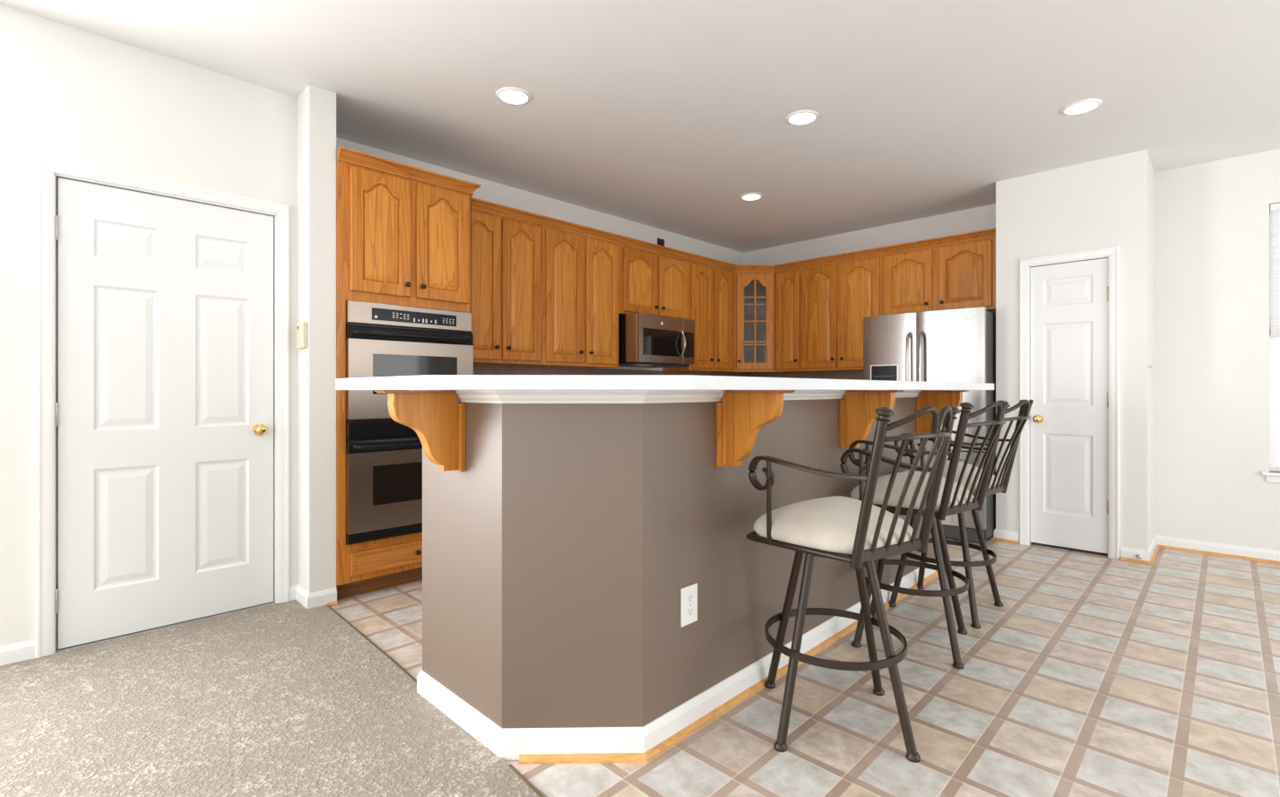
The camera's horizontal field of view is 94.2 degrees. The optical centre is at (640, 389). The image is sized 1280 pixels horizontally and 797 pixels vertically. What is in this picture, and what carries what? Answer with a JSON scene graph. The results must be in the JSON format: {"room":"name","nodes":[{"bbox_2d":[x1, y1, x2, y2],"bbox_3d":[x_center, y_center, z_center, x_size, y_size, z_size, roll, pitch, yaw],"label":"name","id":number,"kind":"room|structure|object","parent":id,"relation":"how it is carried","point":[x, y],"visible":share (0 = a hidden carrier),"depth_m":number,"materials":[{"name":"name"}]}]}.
{"room":"kitchen","nodes":[
{"label":"kitchen","id":0,"kind":"room"},
{"bbox_2d":[0,4,297,646],"bbox_3d":[-3.836,-0.223,1.323,0.120,2.735,5.497,0,0,45],"label":"wall","id":1,"kind":"structure","parent":0,"point":[68,93],"depth_m":2.63,"materials":[{"name":"paint"}]},
{"bbox_2d":[0,639,34,665],"bbox_3d":[-4.138,1.099,0.922,0.013,0.085,4.502,0,0,45],"label":"baseboard","id":2,"kind":"structure","parent":1,"relation":"attached to","point":[25,650],"depth_m":2.48,"materials":[{"name":"white paint"}]},
{"bbox_2d":[34,155,289,657],"bbox_3d":[-2.254,0.076,2.890,0.169,2.138,0.958,0,0,45],"label":"door","id":3,"kind":"structure","parent":1,"relation":"in","point":[162,307],"depth_m":2.82,"materials":[{"name":"white paint"}]},
{"bbox_2d":[0,599,539,796],"bbox_3d":[-1.557,1.139,-0.867,6.240,0.012,5.578,0,0,45],"label":"floor","id":4,"kind":"structure","parent":0,"point":[287,698],"depth_m":2.04,"materials":[{"name":"beige carpet"}]},
{"bbox_2d":[297,84,336,593],"bbox_3d":[-1.928,-0.223,3.393,0.710,2.735,0.131,0,0,45],"label":"wall","id":5,"kind":"structure","parent":0,"point":[316,107],"depth_m":3.15,"materials":[{"name":"paint"}]},
{"bbox_2d":[295,321,308,348],"bbox_3d":[-1.786,-0.288,3.143,0.126,0.134,0.026,0,0,45],"label":"wall sensor","id":6,"kind":"object","parent":5,"relation":"attached to","point":[301,328],"visible":1,"depth_m":3.11,"materials":[{"name":"beige plastic"}]},
{"bbox_2d":[289,584,337,608],"bbox_3d":[-1.759,1.101,3.192,0.242,0.085,0.144,0,0,34],"label":"baseboard","id":7,"kind":"structure","parent":5,"relation":"attached to","point":[320,598],"depth_m":3.14,"materials":[{"name":"white paint"}]},
{"bbox_2d":[328,600,337,606],"bbox_3d":[-1.630,1.135,3.159,0.017,0.019,0.046,0,0,45],"label":"trim","id":8,"kind":"structure","parent":5,"relation":"attached to","point":[332,603],"depth_m":3.15,"materials":[{"name":"brown wood"}]},
{"bbox_2d":[325,604,416,683],"bbox_3d":[-1.254,1.139,2.724,0.017,0.013,1.271,0,0,-43],"label":"trim","id":9,"kind":"structure","parent":5,"relation":"attached to","point":[327,605],"depth_m":2.63,"materials":[{"name":"brown wood"}]},
{"bbox_2d":[336,137,743,371],"bbox_3d":[-0.469,-0.223,5.292,0.120,2.735,4.622,0,0,45],"label":"wall","id":10,"kind":"structure","parent":0,"point":[489,191],"depth_m":5.07,"materials":[{"name":"paint"}]},
{"bbox_2d":[471,208,543,365],"bbox_3d":[-1.092,-0.709,4.295,0.390,1.037,0.739,0,0,45],"label":"upper cabinet","id":11,"kind":"object","parent":10,"relation":"attached to","point":[507,253],"visible":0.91,"depth_m":4.20,"materials":[{"name":"brown wood"}]},
{"bbox_2d":[527,225,618,368],"bbox_3d":[-0.558,-0.709,4.837,0.390,1.037,0.779,0,0,45],"label":"upper cabinet","id":12,"kind":"object","parent":10,"relation":"attached to","point":[581,272],"visible":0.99,"depth_m":4.69,"materials":[{"name":"brown wood"}]},
{"bbox_2d":[618,243,689,319],"bbox_3d":[0.039,-0.936,5.442,0.390,0.582,0.919,0,0,45],"label":"upper cabinet","id":13,"kind":"object","parent":10,"relation":"attached to","point":[649,282],"visible":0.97,"depth_m":5.28,"materials":[{"name":"brown wood"}]},
{"bbox_2d":[618,312,694,367],"bbox_3d":[0.065,-0.425,5.303,0.615,0.432,0.718,0,0,45],"label":"microwave","id":14,"kind":"object","parent":13,"relation":"attached to","point":[644,340],"visible":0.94,"depth_m":5.04,"materials":[{"name":"silver metal"}]},
{"bbox_2d":[657,237,665,246],"bbox_3d":[0.206,-1.448,5.885,0.010,0.095,0.100,0,0,45],"label":"air vent","id":15,"kind":"object","parent":10,"relation":"in","point":[660,241],"visible":0.67,"depth_m":5.88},
{"bbox_2d":[473,363,863,380],"bbox_3d":[0.472,0.025,4.922,1.740,0.430,3.828,0,0,45],"label":"backsplash","id":16,"kind":"structure","parent":10,"relation":"attached to","point":[478,369],"depth_m":5.51,"materials":[{"name":"brown stone"}]},
{"bbox_2d":[662,260,734,371],"bbox_3d":[0.619,-0.709,6.030,0.390,1.037,0.732,0,0,45],"label":"upper cabinet","id":17,"kind":"object","parent":10,"relation":"attached to","point":[711,289],"visible":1,"depth_m":5.88,"materials":[{"name":"brown wood"}]},
{"bbox_2d":[712,271,788,373],"bbox_3d":[1.191,-0.709,6.436,0.638,1.037,0.659,0,0,45],"label":"upper cabinet","id":18,"kind":"object","parent":10,"relation":"attached to","point":[754,291],"visible":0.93,"depth_m":6.18,"materials":[{"name":"brown wood"}]},
{"bbox_2d":[471,197,995,272],"bbox_3d":[0.839,-1.258,4.345,2.383,0.062,3.434,0,0,45],"label":"crown molding","id":19,"kind":"structure","parent":18,"relation":"on","point":[479,204],"depth_m":5.12,"materials":[{"name":"brown wood"}]},
{"bbox_2d":[0,0,1279,252],"bbox_3d":[-0.049,-1.640,0.926,6.850,0.100,10.490,0,0,45],"label":"ceiling","id":20,"kind":"structure","parent":0,"point":[659,114],"depth_m":3.12,"materials":[{"name":"paint"}]},
{"bbox_2d":[495,86,531,104],"bbox_3d":[-0.682,-1.585,3.218,0.192,0.009,0.192,0,0,45],"label":"recessed light","id":21,"kind":"object","parent":20,"relation":"in","point":[508,95],"visible":1,"depth_m":3.21,"materials":[{"name":"white paint"}]},
{"bbox_2d":[739,192,762,200],"bbox_3d":[0.913,-1.585,4.888,0.192,0.009,0.192,0,0,45],"label":"recessed light","id":22,"kind":"object","parent":20,"relation":"in","point":[748,196],"visible":1,"depth_m":4.87,"materials":[{"name":"white paint"}]},
{"bbox_2d":[785,109,819,125],"bbox_3d":[0.947,-1.585,3.472,0.192,0.009,0.192,0,0,45],"label":"recessed light","id":23,"kind":"object","parent":20,"relation":"in","point":[800,117],"visible":1,"depth_m":3.46,"materials":[{"name":"white paint"}]},
{"bbox_2d":[1060,98,1102,115],"bbox_3d":[2.476,-1.585,3.341,0.192,0.009,0.192,0,0,45],"label":"recessed light","id":24,"kind":"object","parent":20,"relation":"in","point":[1084,106],"visible":1,"depth_m":3.33,"materials":[{"name":"white paint"}]},
{"bbox_2d":[422,397,937,728],"bbox_3d":[0.540,0.573,3.004,0.850,1.144,3.004,0,0,45],"label":"wall","id":25,"kind":"structure","parent":0,"point":[556,566],"depth_m":1.91,"materials":[{"name":"beige paint"}]},
{"bbox_2d":[373,389,465,471],"bbox_3d":[-0.713,0.138,1.937,0.080,0.274,0.274,0,0,45],"label":"corbel","id":26,"kind":"object","parent":25,"relation":"attached to","point":[436,417],"visible":1,"depth_m":1.95,"materials":[{"name":"brown wood"}]},
{"bbox_2d":[508,763,544,796],"bbox_3d":[1.074,1.139,0.339,4.146,0.013,0.033,0,0,45],"label":"trim","id":27,"kind":"structure","parent":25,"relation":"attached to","point":[510,765],"depth_m":1.73,"materials":[{"name":"brown wood"}]},
{"bbox_2d":[335,374,994,389],"bbox_3d":[0.550,-0.019,2.812,1.165,0.039,3.344,0,0,45],"label":"countertop","id":28,"kind":"structure","parent":25,"relation":"on","point":[426,382],"depth_m":1.57,"materials":[{"name":"white laminate"}]},
{"bbox_2d":[416,562,936,760],"bbox_3d":[0.540,1.098,3.004,0.876,0.092,3.030,0,0,45],"label":"baseboard","id":29,"kind":"structure","parent":25,"relation":"attached to","point":[509,743],"depth_m":1.94,"materials":[{"name":"white paint"}]},
{"bbox_2d":[455,389,921,403],"bbox_3d":[0.540,0.021,3.004,0.914,0.041,3.068,0,0,45],"label":"trim","id":30,"kind":"structure","parent":25,"relation":"attached to","point":[486,396],"depth_m":1.85,"materials":[{"name":"white paint"}]},
{"bbox_2d":[680,582,697,627],"bbox_3d":[0.168,0.728,2.015,0.008,0.129,0.085,0,0,45],"label":"wall outlet","id":31,"kind":"object","parent":25,"relation":"attached to","point":[688,594],"visible":1,"depth_m":2.01,"materials":[{"name":"white plastic"}]},
{"bbox_2d":[686,606,693,616],"bbox_3d":[0.169,0.750,2.013,0.002,0.027,0.033,0,0,45],"label":"socket","id":32,"kind":"object","parent":31,"relation":"attached to","point":[689,609],"depth_m":2.01,"materials":[{"name":"white plastic"}]},
{"bbox_2d":[686,593,693,602],"bbox_3d":[0.169,0.704,2.013,0.002,0.027,0.033,0,0,45],"label":"socket","id":33,"kind":"object","parent":31,"relation":"attached to","point":[689,596],"depth_m":2.01,"materials":[{"name":"white plastic"}]},
{"bbox_2d":[518,570,938,763],"bbox_3d":[0.848,1.135,2.700,2.996,0.019,0.260,0,0,-40],"label":"trim","id":34,"kind":"structure","parent":25,"relation":"attached to","point":[600,757],"depth_m":1.93,"materials":[{"name":"brown wood"}]},
{"bbox_2d":[716,389,795,467],"bbox_3d":[0.398,0.138,2.059,0.274,0.274,0.080,0,0,45],"label":"corbel","id":35,"kind":"object","parent":25,"relation":"attached to","point":[741,415],"visible":1,"depth_m":2.07,"materials":[{"name":"brown wood"}]},
{"bbox_2d":[838,389,904,448],"bbox_3d":[1.062,0.138,2.733,0.274,0.274,0.080,0,0,45],"label":"corbel","id":36,"kind":"object","parent":25,"relation":"attached to","point":[857,414],"visible":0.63,"depth_m":2.75,"materials":[{"name":"brown wood"}]},
{"bbox_2d":[915,389,970,433],"bbox_3d":[1.738,0.138,3.418,0.274,0.274,0.080,0,0,45],"label":"corbel","id":37,"kind":"object","parent":25,"relation":"attached to","point":[938,399],"visible":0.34,"depth_m":3.44,"materials":[{"name":"brown wood"}]},
{"bbox_2d":[331,536,1279,796],"bbox_3d":[1.784,1.195,2.784,6.850,0.100,5.270,0,0,45],"label":"floor","id":38,"kind":"structure","parent":0,"point":[1095,674],"depth_m":2.20,"materials":[{"name":"tile"}]},
{"bbox_2d":[336,146,481,599],"bbox_3d":[-1.520,-0.072,3.673,0.646,2.434,0.836,0,0,45],"label":"tall cabinet","id":39,"kind":"object","parent":38,"relation":"on","point":[403,231],"visible":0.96,"depth_m":3.36,"materials":[{"name":"brown wood"}]},
{"bbox_2d":[345,300,473,544],"bbox_3d":[-1.493,0.175,3.641,0.641,1.316,0.740,0,0,45],"label":"double oven","id":40,"kind":"object","parent":39,"relation":"in","point":[384,455],"visible":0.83,"depth_m":3.34,"materials":[{"name":"metal"}]},
{"bbox_2d":[413,318,436,323],"bbox_3d":[-1.264,-0.406,3.502,0.001,0.024,0.140,0,0,45],"label":"print","id":41,"kind":"object","parent":40,"relation":"attached to","point":[415,320],"depth_m":3.50},
{"bbox_2d":[746,405,959,762],"bbox_3d":[0.685,0.595,2.023,0.572,1.099,0.671,0,0,-14],"label":"bar stool","id":42,"kind":"object","parent":38,"relation":"on","point":[853,531],"visible":1,"depth_m":1.91,"materials":[{"name":"brown metal"}]},
{"bbox_2d":[753,495,913,553],"bbox_3d":[0.685,0.442,2.059,0.482,0.133,0.425,0,0,-32],"label":"seat cushion","id":43,"kind":"object","parent":42,"relation":"on","point":[829,523],"depth_m":1.93,"materials":[{"name":"beige fabric"}]},
{"bbox_2d":[863,306,995,542],"bbox_3d":[2.454,0.263,4.954,0.918,1.764,0.878,0,0,45],"label":"refrigerator","id":44,"kind":"object","parent":38,"relation":"on","point":[958,345],"visible":0.43,"depth_m":4.55,"materials":[{"name":"metal"}]},
{"bbox_2d":[848,400,1010,669],"bbox_3d":[1.304,0.595,2.700,0.650,1.099,0.536,0,0,41],"label":"bar stool","id":45,"kind":"object","parent":38,"relation":"on","point":[953,498],"visible":0.77,"depth_m":2.56,"materials":[{"name":"brown metal"}]},
{"bbox_2d":[850,470,973,510],"bbox_3d":[1.256,0.442,2.721,0.482,0.133,0.425,0,0,-37],"label":"seat cushion","id":46,"kind":"object","parent":45,"relation":"on","point":[958,503],"depth_m":2.58,"materials":[{"name":"beige fabric"}]},
{"bbox_2d":[888,399,1033,628],"bbox_3d":[1.673,0.595,3.100,0.505,1.099,0.632,0,0,-41],"label":"bar stool","id":47,"kind":"object","parent":38,"relation":"on","point":[995,486],"visible":0.61,"depth_m":3.00,"materials":[{"name":"brown metal"}]},
{"bbox_2d":[904,459,1000,492],"bbox_3d":[1.633,0.442,3.146,0.482,0.133,0.425,0,0,-41],"label":"seat cushion","id":48,"kind":"object","parent":47,"relation":"on","point":[993,487],"depth_m":2.99,"materials":[{"name":"beige fabric"}]},
{"bbox_2d":[743,148,1279,551],"bbox_3d":[3.592,-0.223,4.618,6.850,2.735,0.120,0,0,45],"label":"wall","id":49,"kind":"structure","parent":0,"point":[1212,219],"depth_m":4.17,"materials":[{"name":"paint"}]},
{"bbox_2d":[775,268,812,371],"bbox_3d":[1.620,-0.709,6.199,0.301,1.037,0.394,0,0,45],"label":"upper cabinet","id":50,"kind":"object","parent":49,"relation":"attached to","point":[788,283],"visible":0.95,"depth_m":6.07,"materials":[{"name":"brown wood"}]},
{"bbox_2d":[801,255,882,371],"bbox_3d":[2.016,-0.709,5.807,0.811,1.037,0.394,0,0,45],"label":"upper cabinet","id":51,"kind":"object","parent":49,"relation":"attached to","point":[836,298],"visible":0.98,"depth_m":5.71,"materials":[{"name":"brown wood"}]},
{"bbox_2d":[882,236,995,315],"bbox_3d":[2.652,-0.939,5.180,0.973,0.577,0.394,0,0,45],"label":"upper cabinet","id":52,"kind":"object","parent":49,"relation":"attached to","point":[963,274],"visible":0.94,"depth_m":5.04,"materials":[{"name":"brown wood"}]},
{"bbox_2d":[1120,535,1279,561],"bbox_3d":[4.573,1.103,3.136,3.132,0.085,0.613,0,0,45],"label":"baseboard","id":53,"kind":"structure","parent":49,"relation":"attached to","point":[1173,541],"depth_m":4.07,"materials":[{"name":"white paint"}]},
{"bbox_2d":[1261,205,1279,483],"bbox_3d":[4.530,-0.314,3.654,0.990,1.848,0.135,0,0,45],"label":"window","id":54,"kind":"structure","parent":49,"relation":"in","point":[1274,341],"depth_m":3.98,"materials":[{"name":"white paint"}]},
{"bbox_2d":[1270,202,1279,336],"bbox_3d":[4.528,-0.797,3.651,0.912,0.875,0.038,0,0,45],"label":"window blind","id":55,"kind":"object","parent":54,"relation":"attached to","point":[1275,208],"visible":1,"depth_m":3.95,"materials":[{"name":"white"}]},
{"bbox_2d":[995,148,1155,559],"bbox_3d":[3.246,-0.223,4.454,0.882,2.735,0.600,0,0,45],"label":"wall","id":56,"kind":"structure","parent":0,"point":[1107,202],"depth_m":4.13,"materials":[{"name":"paint"}]},
{"bbox_2d":[990,536,1018,544],"bbox_3d":[2.912,1.135,4.656,0.182,0.019,0.480,0,0,45],"label":"trim","id":57,"kind":"structure","parent":56,"relation":"attached to","point":[992,538],"depth_m":4.48,"materials":[{"name":"brown wood"}]},
{"bbox_2d":[993,528,1019,543],"bbox_3d":[2.977,1.103,4.710,0.165,0.085,0.613,0,0,45],"label":"baseboard","id":58,"kind":"structure","parent":56,"relation":"attached to","point":[1000,533],"depth_m":4.49,"materials":[{"name":"white paint"}]},
{"bbox_2d":[1019,245,1119,559],"bbox_3d":[3.062,0.085,4.257,0.585,2.120,0.162,0,0,45],"label":"door","id":59,"kind":"structure","parent":56,"relation":"in","point":[1069,302],"depth_m":4.24,"materials":[{"name":"white paint"}]},
{"bbox_2d":[1120,544,1279,564],"bbox_3d":[4.562,1.135,3.125,3.132,0.019,0.617,0,0,45],"label":"trim","id":60,"kind":"structure","parent":56,"relation":"attached to","point":[1155,552],"depth_m":4.05,"materials":[{"name":"brown wood"}]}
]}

